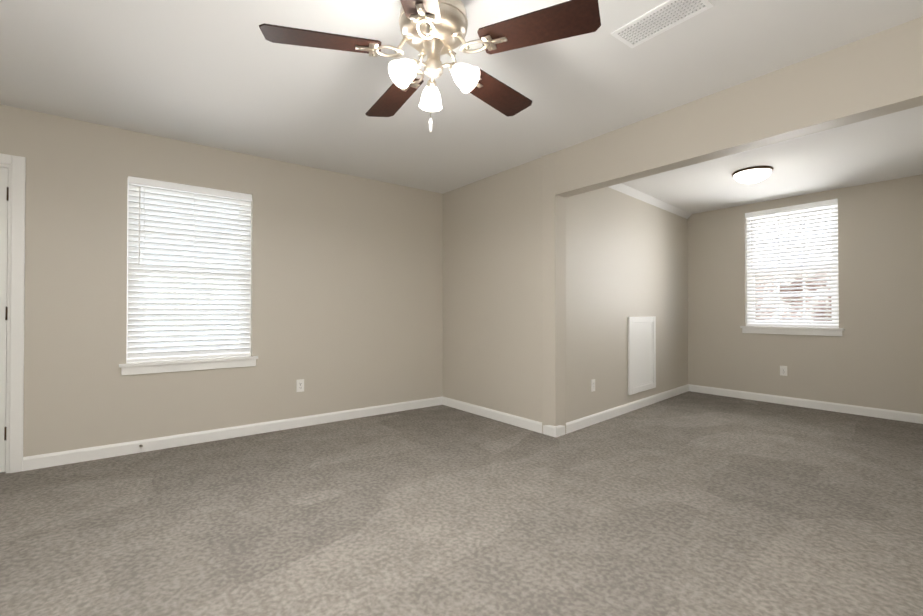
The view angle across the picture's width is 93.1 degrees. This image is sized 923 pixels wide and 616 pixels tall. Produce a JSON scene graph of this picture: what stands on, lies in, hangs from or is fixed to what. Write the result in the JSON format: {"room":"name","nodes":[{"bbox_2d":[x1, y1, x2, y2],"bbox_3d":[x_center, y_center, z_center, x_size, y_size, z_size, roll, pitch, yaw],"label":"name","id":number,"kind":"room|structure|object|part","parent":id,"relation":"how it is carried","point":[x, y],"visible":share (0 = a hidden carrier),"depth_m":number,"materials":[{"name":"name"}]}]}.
{"room":"empty living room","nodes":[
{"label":"empty living room","id":0,"kind":"room"},
{"bbox_2d":[0,104,442,456],"bbox_3d":[-2.101,-0.119,3.729,4.930,2.455,0.140,0,-1,-38],"label":"wall","id":1,"kind":"structure","parent":0,"point":[346,302],"depth_m":3.77,"materials":[{"name":"beige paint"}]},
{"bbox_2d":[0,167,8,471],"bbox_3d":[-3.334,0.075,2.679,0.774,2.031,0.109,0,-1,-38],"label":"door","id":2,"kind":"structure","parent":1,"relation":"in","point":[3,257],"depth_m":2.92,"materials":[{"name":"white wood"}]},
{"bbox_3d":[-3.038,0.036,2.920,0.011,1.690,0.012,0,-1,-38],"label":"door slab hinge","id":3,"kind":"part","parent":2,"relation":"part of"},
{"bbox_2d":[0,153,25,472],"bbox_3d":[-3.377,0.037,2.730,0.939,2.125,0.158,0,-1,-38],"label":"door frame","id":4,"kind":"structure","parent":1,"relation":"attached to","point":[18,163],"depth_m":2.93,"materials":[{"name":"white wood"}]},
{"bbox_2d":[119,356,257,374],"bbox_3d":[-2.197,0.466,3.583,0.965,0.086,0.097,0,-1,-38],"label":"window sill","id":5,"kind":"structure","parent":1,"relation":"attached to","point":[136,368],"depth_m":3.52,"materials":[{"name":"white wood"}]},
{"bbox_2d":[126,176,251,362],"bbox_3d":[-2.229,-0.290,3.631,0.875,1.425,0.131,0,-1,-38],"label":"window blind","id":6,"kind":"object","parent":1,"relation":"in","point":[243,301],"depth_m":3.58,"materials":[{"name":"white plastic"}]},
{"bbox_2d":[139,185,144,359],"bbox_3d":[-2.471,-0.275,3.391,0.029,1.350,0.074,0,-1,-11],"label":"blind cord","id":7,"kind":"object","parent":6,"relation":"attached to","point":[144,185],"depth_m":3.38,"materials":[{"name":"white fabric"}]},
{"bbox_2d":[127,184,250,353],"bbox_3d":[-2.201,-0.295,3.595,0.863,1.297,0.007,0,-1,-38],"label":"left window blind slat edges","id":8,"kind":"object","parent":6,"relation":"attached to","point":[188,271],"visible":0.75,"depth_m":3.57,"materials":[{"name":"grey plastic"}]},
{"bbox_3d":[-2.249,-0.290,3.657,0.725,1.275,0.032,0,-1,-38],"label":"glass","id":9,"kind":"part","parent":6,"relation":"part of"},
{"bbox_2d":[193,193,194,271],"bbox_3d":[-2.210,-0.273,3.606,0.002,1.350,0.054,0,-1,-38],"label":"blind cord","id":10,"kind":"object","parent":6,"relation":"attached to","point":[193,271],"depth_m":3.59,"materials":[{"name":"white fabric"}]},
{"bbox_2d":[237,283,238,354],"bbox_3d":[-1.946,-0.271,3.809,0.002,1.350,0.054,0,-1,-38],"label":"blind cord","id":11,"kind":"object","parent":6,"relation":"attached to","point":[237,283],"depth_m":3.78,"materials":[{"name":"white fabric"}]},
{"bbox_2d":[23,396,442,470],"bbox_3d":[-1.589,1.065,4.017,3.476,0.092,0.014,0,-1,-38],"label":"baseboard","id":12,"kind":"structure","parent":1,"relation":"attached to","point":[74,456],"depth_m":3.61,"materials":[{"name":"white wood"}]},
{"bbox_2d":[296,379,303,391],"bbox_3d":[-1.507,0.726,4.087,0.070,0.115,0.008,0,-1,-38],"label":"electrical outlet","id":13,"kind":"object","parent":1,"relation":"attached to","point":[300,385],"visible":1,"depth_m":4.08,"materials":[{"name":"white plastic"}]},
{"bbox_2d":[0,391,922,615],"bbox_3d":[0.897,1.147,2.409,8.070,0.100,5.880,0,-1,-38],"label":"floor","id":14,"kind":"structure","parent":0,"point":[689,503],"depth_m":2.25,"materials":[{"name":"carpet"}]},
{"bbox_2d":[0,0,922,213],"bbox_3d":[0.897,-1.391,2.431,8.070,0.175,5.880,0,-1,-38],"label":"ceiling","id":15,"kind":"structure","parent":0,"point":[223,74],"depth_m":2.64,"materials":[{"name":"white paint"}]},
{"bbox_2d":[259,0,600,131],"bbox_3d":[-0.119,-1.041,1.847,1.281,0.644,1.267,0,-1,-38],"label":"ceiling fan","id":16,"kind":"object","parent":15,"relation":"hanging from","point":[433,30],"visible":1,"depth_m":1.73,"materials":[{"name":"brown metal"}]},
{"bbox_3d":[-0.120,-0.869,1.816,0.049,0.190,0.041,0,-1,-38],"label":"chain","id":17,"kind":"part","parent":16,"relation":"part of","materials":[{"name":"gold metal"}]},
{"bbox_3d":[-0.116,-1.231,1.815,0.287,0.264,0.287,0,-1,-38],"label":"motor","id":18,"kind":"part","parent":16,"relation":"part of","materials":[{"name":"silver metal"}]},
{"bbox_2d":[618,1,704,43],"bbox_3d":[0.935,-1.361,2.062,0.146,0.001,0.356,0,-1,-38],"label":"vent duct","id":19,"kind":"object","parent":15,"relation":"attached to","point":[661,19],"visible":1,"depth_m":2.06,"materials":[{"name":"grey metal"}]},
{"bbox_2d":[611,0,713,47],"bbox_3d":[0.935,-1.358,2.062,0.190,0.006,0.400,0,-1,-38],"label":"ceiling vent","id":20,"kind":"object","parent":15,"relation":"in","point":[708,4],"visible":1,"depth_m":2.06,"materials":[{"name":"white metal"}]},
{"bbox_2d":[732,166,773,183],"bbox_3d":[2.742,-1.235,4.122,0.330,0.106,0.330,0,-1,-38],"label":"light","id":21,"kind":"object","parent":15,"relation":"attached to","point":[754,174],"visible":1,"depth_m":4.04,"materials":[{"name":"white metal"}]},
{"bbox_2d":[443,157,565,433],"bbox_3d":[0.308,-0.112,4.530,0.140,2.455,1.820,0,-1,-38],"label":"wall","id":22,"kind":"structure","parent":0,"point":[492,292],"depth_m":4.31,"materials":[{"name":"beige paint"}]},
{"bbox_2d":[442,397,556,436],"bbox_3d":[0.294,1.068,4.412,0.014,0.092,1.694,0,-1,-38],"label":"baseboard","id":23,"kind":"structure","parent":22,"relation":"attached to","point":[529,424],"depth_m":4.26,"materials":[{"name":"white wood"}]},
{"bbox_2d":[542,152,687,433],"bbox_3d":[1.898,-0.109,4.913,3.158,2.455,0.140,0,-1,-44],"label":"wall","id":24,"kind":"structure","parent":0,"point":[626,256],"depth_m":4.43,"materials":[{"name":"beige paint"}]},
{"bbox_2d":[591,379,594,391],"bbox_3d":[1.265,0.742,4.192,0.070,0.115,0.008,0,-1,-44],"label":"outlet","id":25,"kind":"object","parent":24,"relation":"attached to","point":[592,385],"visible":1,"depth_m":4.18,"materials":[{"name":"white plastic"}]},
{"bbox_2d":[555,384,688,436],"bbox_3d":[1.947,1.072,4.842,3.172,0.092,0.014,0,-1,-44],"label":"baseboard","id":26,"kind":"structure","parent":24,"relation":"attached to","point":[581,423],"depth_m":4.49,"materials":[{"name":"white wood"}]},
{"bbox_2d":[628,317,655,394],"bbox_3d":[2.045,0.519,4.937,0.689,0.840,0.020,0,-1,-44],"label":"access panel","id":27,"kind":"object","parent":24,"relation":"attached to","point":[641,354],"visible":1,"depth_m":4.92,"materials":[{"name":"white"}]},
{"bbox_3d":[2.042,0.519,4.941,0.557,0.710,0.071,0,-1,-38],"label":"door","id":28,"kind":"part","parent":27,"relation":"part of","materials":[{"name":"white"}]},
{"bbox_2d":[608,183,691,218],"bbox_3d":[2.022,-1.252,4.903,3.008,0.060,0.060,0,-1,-44],"label":"trim","id":29,"kind":"structure","parent":24,"relation":"attached to","point":[632,192],"depth_m":5.04,"materials":[{"name":"white paint"}]},
{"bbox_2d":[555,16,922,197],"bbox_3d":[1.580,-1.169,2.894,0.140,0.370,2.342,0,-1,-38],"label":"header beam","id":30,"kind":"structure","parent":0,"point":[874,75],"depth_m":2.54,"materials":[{"name":"beige paint"}]},
{"bbox_2d":[687,174,922,413],"bbox_3d":[3.873,-0.108,5.053,0.140,2.455,2.875,0,-1,-38],"label":"wall","id":31,"kind":"structure","parent":0,"point":[872,356],"depth_m":4.67,"materials":[{"name":"beige paint"}]},
{"bbox_2d":[780,366,786,375],"bbox_3d":[3.748,0.730,5.085,0.008,0.115,0.070,0,-1,-38],"label":"electrical outlet","id":32,"kind":"object","parent":31,"relation":"attached to","point":[783,370],"visible":1,"depth_m":5.08,"materials":[{"name":"white plastic"}]},
{"bbox_2d":[745,199,838,327],"bbox_3d":[3.838,-0.480,5.100,0.131,1.400,0.893,0,-1,-38],"label":"window blinds","id":33,"kind":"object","parent":31,"relation":"in","point":[799,210],"depth_m":5.05,"materials":[{"name":"white plastic"}]},
{"bbox_2d":[751,217,756,324],"bbox_3d":[3.592,-0.460,5.348,0.075,1.325,0.029,0,-1,-8],"label":"blind cord","id":34,"kind":"object","parent":33,"relation":"attached to","point":[751,217],"depth_m":5.36,"materials":[{"name":"white fabric"}]},
{"bbox_2d":[788,212,790,324],"bbox_3d":[3.813,-0.463,5.080,0.054,1.325,0.002,0,-1,-38],"label":"blind cord","id":35,"kind":"object","parent":33,"relation":"attached to","point":[788,259],"depth_m":5.07,"materials":[{"name":"white fabric"}]},
{"bbox_2d":[746,208,837,323],"bbox_3d":[3.798,-0.449,5.069,0.007,1.253,0.881,0,-1,-38],"label":"far window blind slat edges","id":36,"kind":"object","parent":33,"relation":"attached to","point":[791,267],"visible":0.92,"depth_m":5.04,"materials":[{"name":"grey plastic"}]},
{"bbox_2d":[825,205,827,325],"bbox_3d":[4.021,-0.465,4.812,0.054,1.325,0.002,0,-1,-38],"label":"blind cord","id":37,"kind":"object","parent":33,"relation":"attached to","point":[825,205],"depth_m":4.80,"materials":[{"name":"white fabric"}]},
{"bbox_2d":[740,326,843,335],"bbox_3d":[3.796,0.264,5.061,0.097,0.086,0.983,0,-1,-38],"label":"window sill","id":38,"kind":"structure","parent":31,"relation":"attached to","point":[796,330],"depth_m":5.00,"materials":[{"name":"white wood"}]},
{"bbox_2d":[689,384,922,423],"bbox_3d":[3.812,1.073,4.996,0.014,0.092,2.395,0,-1,-38],"label":"baseboard","id":39,"kind":"structure","parent":31,"relation":"attached to","point":[870,412],"depth_m":4.84,"materials":[{"name":"white wood"}]},
{"label":"outside","id":40,"kind":"structure","parent":0,"visible":0},
{"bbox_2d":[755,210,831,327],"bbox_3d":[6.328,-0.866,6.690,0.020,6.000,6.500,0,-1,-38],"label":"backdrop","id":41,"kind":"structure","parent":40,"point":[796,263],"depth_m":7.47,"materials":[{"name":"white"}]}
]}

